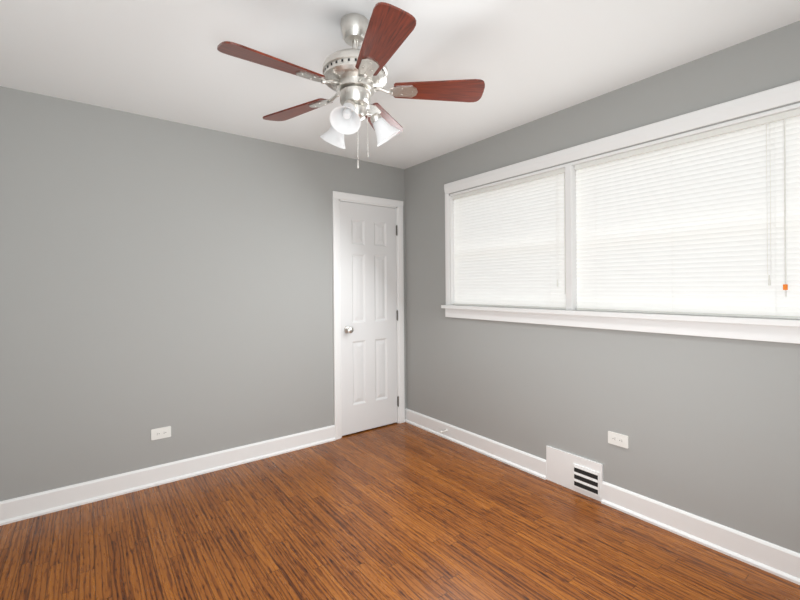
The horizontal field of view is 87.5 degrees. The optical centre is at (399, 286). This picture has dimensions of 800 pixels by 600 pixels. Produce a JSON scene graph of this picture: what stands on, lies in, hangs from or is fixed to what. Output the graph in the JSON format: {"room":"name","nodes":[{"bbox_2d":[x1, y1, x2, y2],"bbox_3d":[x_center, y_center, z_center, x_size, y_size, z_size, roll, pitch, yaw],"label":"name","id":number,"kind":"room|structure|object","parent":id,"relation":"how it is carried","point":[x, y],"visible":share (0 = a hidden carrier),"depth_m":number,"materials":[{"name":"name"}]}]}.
{"room":"empty bedroom","nodes":[
{"label":"empty bedroom","id":0,"kind":"room"},
{"bbox_2d":[0,86,405,500],"bbox_3d":[-1.424,0.091,3.061,3.550,2.440,0.200,0,0,-37],"label":"wall","id":1,"kind":"structure","parent":0,"point":[155,273],"depth_m":2.77,"materials":[{"name":"grey paint"}]},
{"bbox_2d":[151,426,170,439],"bbox_3d":[-1.597,0.978,2.796,0.116,0.072,0.007,0,0,-37],"label":"electrical outlet","id":2,"kind":"object","parent":1,"relation":"attached to","point":[160,433],"visible":1,"depth_m":2.79,"materials":[{"name":"white plastic"}]},
{"bbox_2d":[0,425,335,525],"bbox_3d":[-1.568,1.250,2.804,2.536,0.125,0.026,0,0,-37],"label":"baseboard","id":3,"kind":"structure","parent":1,"relation":"attached to","point":[45,502],"depth_m":2.74,"materials":[{"name":"white wood"}]},
{"bbox_2d":[332,191,404,439],"bbox_3d":[-0.330,0.268,3.884,0.642,2.070,0.201,0,0,-37],"label":"door frame","id":4,"kind":"structure","parent":1,"relation":"in","point":[396,300],"depth_m":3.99,"materials":[{"name":"white wood"}]},
{"bbox_2d":[340,201,398,435],"bbox_3d":[-0.258,0.272,3.796,0.609,2.037,0.106,0,0,-37],"label":"door","id":5,"kind":"structure","parent":4,"relation":"attached to","point":[369,320],"depth_m":3.79,"materials":[{"name":"white wood"}]},
{"bbox_2d":[0,422,799,599],"bbox_3d":[-0.146,1.351,1.544,3.750,0.100,4.150,0,0,-37],"label":"floor","id":6,"kind":"structure","parent":0,"point":[400,511],"depth_m":2.14,"materials":[{"name":"brown wood"}]},
{"bbox_2d":[0,0,799,168],"bbox_3d":[-0.166,-1.199,1.544,3.750,0.120,4.150,0,0,-37],"label":"ceiling","id":7,"kind":"structure","parent":0,"point":[526,61],"depth_m":2.05,"materials":[{"name":"white paint"}]},
{"bbox_2d":[217,2,484,167],"bbox_3d":[-0.221,-0.816,1.773,1.034,0.644,1.075,0,0,-37],"label":"ceiling fan","id":8,"kind":"object","parent":7,"relation":"hanging from","point":[354,77],"visible":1,"depth_m":1.73,"materials":[{"name":"brown wood"}]},
{"bbox_2d":[405,21,799,552],"bbox_3d":[1.262,0.070,2.612,0.200,2.440,4.150,0,0,-37],"label":"wall","id":9,"kind":"structure","parent":0,"point":[709,427],"depth_m":2.38,"materials":[{"name":"grey paint"}]},
{"bbox_2d":[405,408,545,479],"bbox_3d":[0.517,1.233,3.425,0.026,0.125,1.545,0,0,-37],"label":"baseboard","id":10,"kind":"structure","parent":9,"relation":"attached to","point":[529,463],"depth_m":3.26,"materials":[{"name":"white wood"}]},
{"bbox_2d":[546,446,602,501],"bbox_3d":[1.097,1.179,2.656,0.024,0.225,0.380,0,0,-37],"label":"air vent","id":11,"kind":"object","parent":9,"relation":"in","point":[581,475],"visible":1,"depth_m":2.64,"materials":[{"name":"white metal"}]},
{"bbox_2d":[608,431,628,448],"bbox_3d":[1.270,0.890,2.437,0.007,0.072,0.116,0,0,-37],"label":"electrical outlet","id":12,"kind":"object","parent":9,"relation":"attached to","point":[618,439],"visible":1,"depth_m":2.43,"materials":[{"name":"white plastic"}]},
{"bbox_2d":[441,80,799,343],"bbox_3d":[1.133,-0.317,2.683,0.175,1.136,2.379,0,0,-37],"label":"window","id":13,"kind":"structure","parent":9,"relation":"in","point":[782,330],"depth_m":2.41,"materials":[{"name":"white wood"}]},
{"bbox_2d":[452,168,565,308],"bbox_3d":[0.775,-0.312,3.136,0.050,0.921,1.053,0,0,-37],"label":"window blind","id":14,"kind":"object","parent":13,"relation":"attached to","point":[509,245],"visible":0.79,"depth_m":3.07,"materials":[{"name":"white plastic"}]},
{"bbox_2d":[574,108,799,318],"bbox_3d":[1.454,-0.317,2.231,0.054,0.921,1.098,0,0,-37],"label":"window blind","id":15,"kind":"object","parent":13,"relation":"attached to","point":[697,224],"visible":1,"depth_m":2.14,"materials":[{"name":"white plastic"}]},
{"bbox_2d":[601,481,799,584],"bbox_3d":[1.751,1.223,1.788,0.026,0.125,1.795,0,0,-37],"label":"baseboard","id":16,"kind":"structure","parent":9,"relation":"attached to","point":[776,560],"depth_m":2.07,"materials":[{"name":"white wood"}]}
]}

